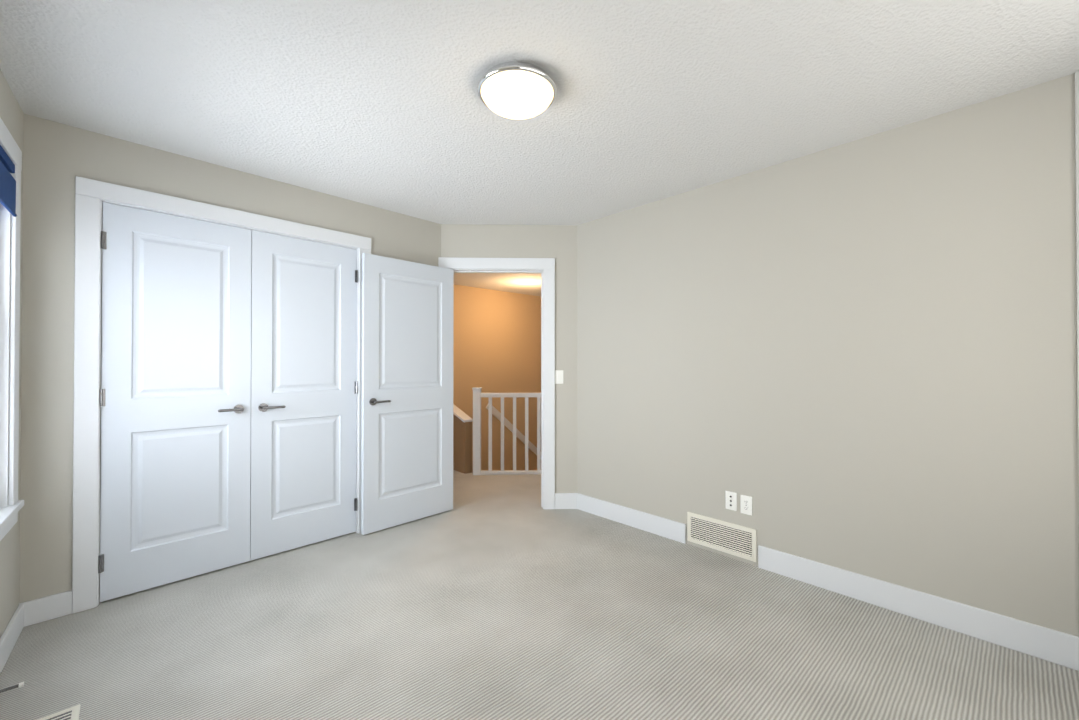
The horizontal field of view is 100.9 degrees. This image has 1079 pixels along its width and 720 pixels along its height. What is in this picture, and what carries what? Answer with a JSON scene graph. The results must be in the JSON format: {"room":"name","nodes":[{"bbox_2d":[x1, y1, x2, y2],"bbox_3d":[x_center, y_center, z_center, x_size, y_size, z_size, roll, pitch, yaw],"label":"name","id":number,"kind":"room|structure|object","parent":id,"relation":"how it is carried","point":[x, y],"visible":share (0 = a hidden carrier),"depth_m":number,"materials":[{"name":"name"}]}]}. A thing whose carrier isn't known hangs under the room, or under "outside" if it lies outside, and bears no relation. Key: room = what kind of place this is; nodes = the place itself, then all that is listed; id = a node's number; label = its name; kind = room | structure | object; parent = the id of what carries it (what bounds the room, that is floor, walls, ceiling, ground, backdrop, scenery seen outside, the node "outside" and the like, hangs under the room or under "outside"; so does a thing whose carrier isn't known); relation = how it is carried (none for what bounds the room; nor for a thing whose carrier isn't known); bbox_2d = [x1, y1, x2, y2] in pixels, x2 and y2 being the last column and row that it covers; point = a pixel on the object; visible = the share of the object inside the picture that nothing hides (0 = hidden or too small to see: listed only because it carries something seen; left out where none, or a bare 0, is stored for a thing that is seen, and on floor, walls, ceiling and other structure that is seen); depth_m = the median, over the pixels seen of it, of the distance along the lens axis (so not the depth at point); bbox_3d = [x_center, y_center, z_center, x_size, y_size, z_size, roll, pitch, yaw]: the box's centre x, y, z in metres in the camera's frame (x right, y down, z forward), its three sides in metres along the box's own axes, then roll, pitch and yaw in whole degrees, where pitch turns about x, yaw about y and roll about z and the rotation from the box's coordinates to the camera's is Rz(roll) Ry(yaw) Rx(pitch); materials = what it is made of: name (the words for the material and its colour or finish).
{"room":"empty bedroom","nodes":[
{"label":"empty bedroom","id":0,"kind":"room"},
{"bbox_2d":[0,69,23,637],"bbox_3d":[-1.080,0.032,0.407,0.312,2.440,4.632,0,-1,-43],"label":"wall","id":1,"kind":"structure","parent":0,"point":[11,115],"depth_m":1.99,"materials":[{"name":"grey paint"}]},
{"bbox_2d":[0,118,21,507],"bbox_3d":[-1.935,-0.157,1.413,0.214,1.592,1.458,0,-1,-43],"label":"window","id":2,"kind":"structure","parent":1,"relation":"in","point":[10,225],"depth_m":1.94,"materials":[{"name":"white paint"}]},
{"bbox_2d":[0,145,16,216],"bbox_3d":[-1.891,-0.743,1.459,0.092,0.228,1.266,0,-1,-43],"label":"blind","id":3,"kind":"object","parent":2,"relation":"attached to","point":[7,189],"visible":1,"depth_m":1.84,"materials":[{"name":"blue fabric"}]},
{"bbox_2d":[0,603,23,673],"bbox_3d":[-1.010,1.194,0.445,0.170,0.115,4.408,0,-1,-43],"label":"baseboard","id":4,"kind":"structure","parent":1,"relation":"attached to","point":[11,633],"depth_m":1.92,"materials":[{"name":"white paint"}]},
{"bbox_2d":[0,499,23,540],"bbox_3d":[-1.931,0.677,1.411,0.233,0.095,1.490,0,-1,-43],"label":"window sill","id":5,"kind":"structure","parent":1,"relation":"attached to","point":[8,517],"depth_m":1.87,"materials":[{"name":"white paint"}]},
{"bbox_2d":[0,682,23,692],"bbox_3d":[-1.981,1.221,1.650,0.095,0.024,0.024,0,-1,-43],"label":"doorstop","id":6,"kind":"object","parent":1,"relation":"attached to","point":[21,684],"visible":1,"depth_m":1.66,"materials":[{"name":"silver metal"}]},
{"bbox_2d":[99,265,101,554],"bbox_3d":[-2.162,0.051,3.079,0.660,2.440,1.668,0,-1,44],"label":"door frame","id":7,"kind":"structure","parent":0,"point":[100,406],"depth_m":2.81,"materials":[{"name":"grey"}]},
{"bbox_2d":[20,114,440,602],"bbox_3d":[-1.729,0.051,2.968,0.120,2.440,2.541,0,-1,44],"label":"wall","id":8,"kind":"structure","parent":0,"point":[58,157],"depth_m":2.21,"materials":[{"name":"grey paint"}]},
{"bbox_2d":[19,590,71,626],"bbox_3d":[-1.652,1.213,2.942,0.016,0.115,2.361,0,-1,44],"label":"baseboard","id":9,"kind":"structure","parent":8,"relation":"attached to","point":[46,608],"depth_m":2.16,"materials":[{"name":"white paint"}]},
{"bbox_2d":[98,202,251,601],"bbox_3d":[-2.062,0.217,2.562,0.156,2.077,0.685,0,-1,44],"label":"closet door","id":10,"kind":"structure","parent":8,"relation":"in","point":[175,397],"depth_m":2.52,"materials":[{"name":"white paint"}]},
{"bbox_2d":[72,176,370,613],"bbox_3d":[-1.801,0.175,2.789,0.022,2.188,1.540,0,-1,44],"label":"trim","id":11,"kind":"structure","parent":8,"relation":"attached to","point":[90,194],"depth_m":2.27,"materials":[{"name":"white paint"}]},
{"bbox_2d":[250,230,357,560],"bbox_3d":[-1.587,0.221,3.060,0.156,2.077,0.684,0,-1,44],"label":"closet door","id":12,"kind":"structure","parent":8,"relation":"in","point":[304,386],"depth_m":3.02,"materials":[{"name":"white paint"}]},
{"bbox_2d":[453,404,472,473],"bbox_3d":[-1.330,0.712,5.635,0.120,1.157,1.542,0,-1,-43],"label":"wall","id":13,"kind":"structure","parent":0,"point":[462,441],"depth_m":5.10,"materials":[{"name":"brown paint"}]},
{"bbox_2d":[453,470,540,506],"bbox_3d":[-0.646,1.332,4.522,4.268,0.100,4.090,0,-1,-43],"label":"floor","id":14,"kind":"structure","parent":0,"point":[517,490],"depth_m":4.38,"materials":[{"name":"beige carpet"}]},
{"bbox_2d":[472,387,540,474],"bbox_3d":[0.391,0.798,5.052,2.290,0.975,0.101,0,0,-2],"label":"guard railing","id":15,"kind":"object","parent":14,"relation":"on","point":[477,396],"visible":0.38,"depth_m":5.01,"materials":[{"name":"white paint"}]},
{"bbox_2d":[453,284,540,472],"bbox_3d":[-1.987,1.574,6.148,7.020,5.440,0.120,0,-1,-43],"label":"wall","id":16,"kind":"structure","parent":0,"point":[496,341],"depth_m":7.30,"materials":[{"name":"beige paint"}]},
{"bbox_2d":[486,403,536,454],"bbox_3d":[-0.161,1.485,7.745,1.891,1.592,0.024,0,-1,-43],"label":"wall handrail","id":17,"kind":"object","parent":16,"relation":"attached to","point":[496,413],"visible":0.33,"depth_m":7.45,"materials":[{"name":"white paint"}]},
{"bbox_2d":[441,224,576,492],"bbox_3d":[-0.265,0.057,3.886,1.440,2.440,0.120,0,0,-2],"label":"wall","id":18,"kind":"structure","parent":0,"point":[558,243],"depth_m":3.84,"materials":[{"name":"grey paint"}]},
{"bbox_2d":[361,253,453,534],"bbox_3d":[-1.008,0.245,3.520,0.156,2.035,0.799,0,-1,43],"label":"entry door","id":19,"kind":"structure","parent":18,"relation":"in","point":[407,399],"depth_m":3.46,"materials":[{"name":"white paint"}]},
{"bbox_2d":[438,257,554,508],"bbox_3d":[-0.367,0.202,3.881,0.992,2.151,0.162,0,0,-2],"label":"door frame","id":20,"kind":"structure","parent":18,"relation":"attached to","point":[547,265],"depth_m":3.81,"materials":[{"name":"white paint"}]},
{"bbox_2d":[555,370,562,383],"bbox_3d":[0.169,0.147,3.832,0.072,0.116,0.010,0,0,-2],"label":"rocker light switch","id":21,"kind":"object","parent":18,"relation":"attached to","point":[558,376],"visible":1,"depth_m":3.83,"materials":[{"name":"white plastic"}]},
{"bbox_2d":[0,507,1078,719],"bbox_3d":[-0.531,1.312,1.853,4.190,0.100,4.780,0,-1,-43],"label":"floor carpet","id":22,"kind":"object","parent":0,"point":[497,613],"visible":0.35,"depth_m":1.98,"materials":[{"name":"beige carpet"}]},
{"bbox_2d":[37,704,80,719],"bbox_3d":[-1.614,1.254,1.476,0.115,0.010,0.300,0,-1,-43],"label":"air vent register","id":23,"kind":"object","parent":22,"relation":"on","point":[72,713],"visible":1,"depth_m":1.57,"materials":[{"name":"beige metal"}]},
{"bbox_2d":[0,0,1078,295],"bbox_3d":[0.443,-1.205,4.931,9.700,0.100,9.200,0,-1,-43],"label":"ceiling","id":24,"kind":"structure","parent":0,"point":[376,104],"depth_m":1.89,"materials":[{"name":"white paint"}]},
{"bbox_2d":[477,61,557,118],"bbox_3d":[-0.095,-1.122,1.908,0.344,0.111,0.344,0,-1,-43],"label":"flush ceiling light","id":25,"kind":"object","parent":24,"relation":"attached to","point":[517,90],"visible":1,"depth_m":1.82,"materials":[{"name":"white glass"}]},
{"bbox_2d":[577,73,1078,636],"bbox_3d":[1.440,0.049,2.730,0.120,2.440,3.370,0,-1,-43],"label":"wall","id":26,"kind":"structure","parent":0,"point":[859,355],"depth_m":2.33,"materials":[{"name":"grey paint"}]},
{"bbox_2d":[571,493,685,543],"bbox_3d":[0.662,1.207,3.459,0.016,0.135,1.026,0,-1,-43],"label":"baseboard","id":27,"kind":"structure","parent":26,"relation":"attached to","point":[667,528],"depth_m":3.40,"materials":[{"name":"white paint"}]},
{"bbox_2d":[687,512,756,561],"bbox_3d":[1.176,1.145,2.907,0.015,0.200,0.460,0,-1,-43],"label":"air vent","id":28,"kind":"object","parent":26,"relation":"in","point":[728,538],"visible":1,"depth_m":2.89,"materials":[{"name":"beige metal"}]},
{"bbox_2d":[725,491,736,510],"bbox_3d":[1.227,0.903,2.857,0.010,0.116,0.072,0,-1,-43],"label":"electrical outlet plate","id":29,"kind":"object","parent":26,"relation":"attached to","point":[730,500],"visible":1,"depth_m":2.85,"materials":[{"name":"white plastic"}]},
{"bbox_2d":[740,495,751,515],"bbox_3d":[1.293,0.907,2.788,0.008,0.116,0.072,0,-1,-43],"label":"electrical outlet plate","id":30,"kind":"object","parent":26,"relation":"attached to","point":[746,504],"visible":1,"depth_m":2.79,"materials":[{"name":"white plastic"}]},
{"bbox_2d":[758,545,1078,670],"bbox_3d":[1.767,1.198,2.269,0.016,0.135,1.254,0,-1,-43],"label":"baseboard","id":31,"kind":"structure","parent":26,"relation":"attached to","point":[1048,644],"depth_m":2.13,"materials":[{"name":"white paint"}]},
{"bbox_2d":[1075,71,1078,510],"bbox_3d":[2.272,0.043,1.731,0.020,2.438,0.234,0,-1,-43],"label":"window frame","id":32,"kind":"structure","parent":26,"relation":"attached to","point":[1077,160],"depth_m":1.81,"materials":[{"name":"grey wood"}]}
]}

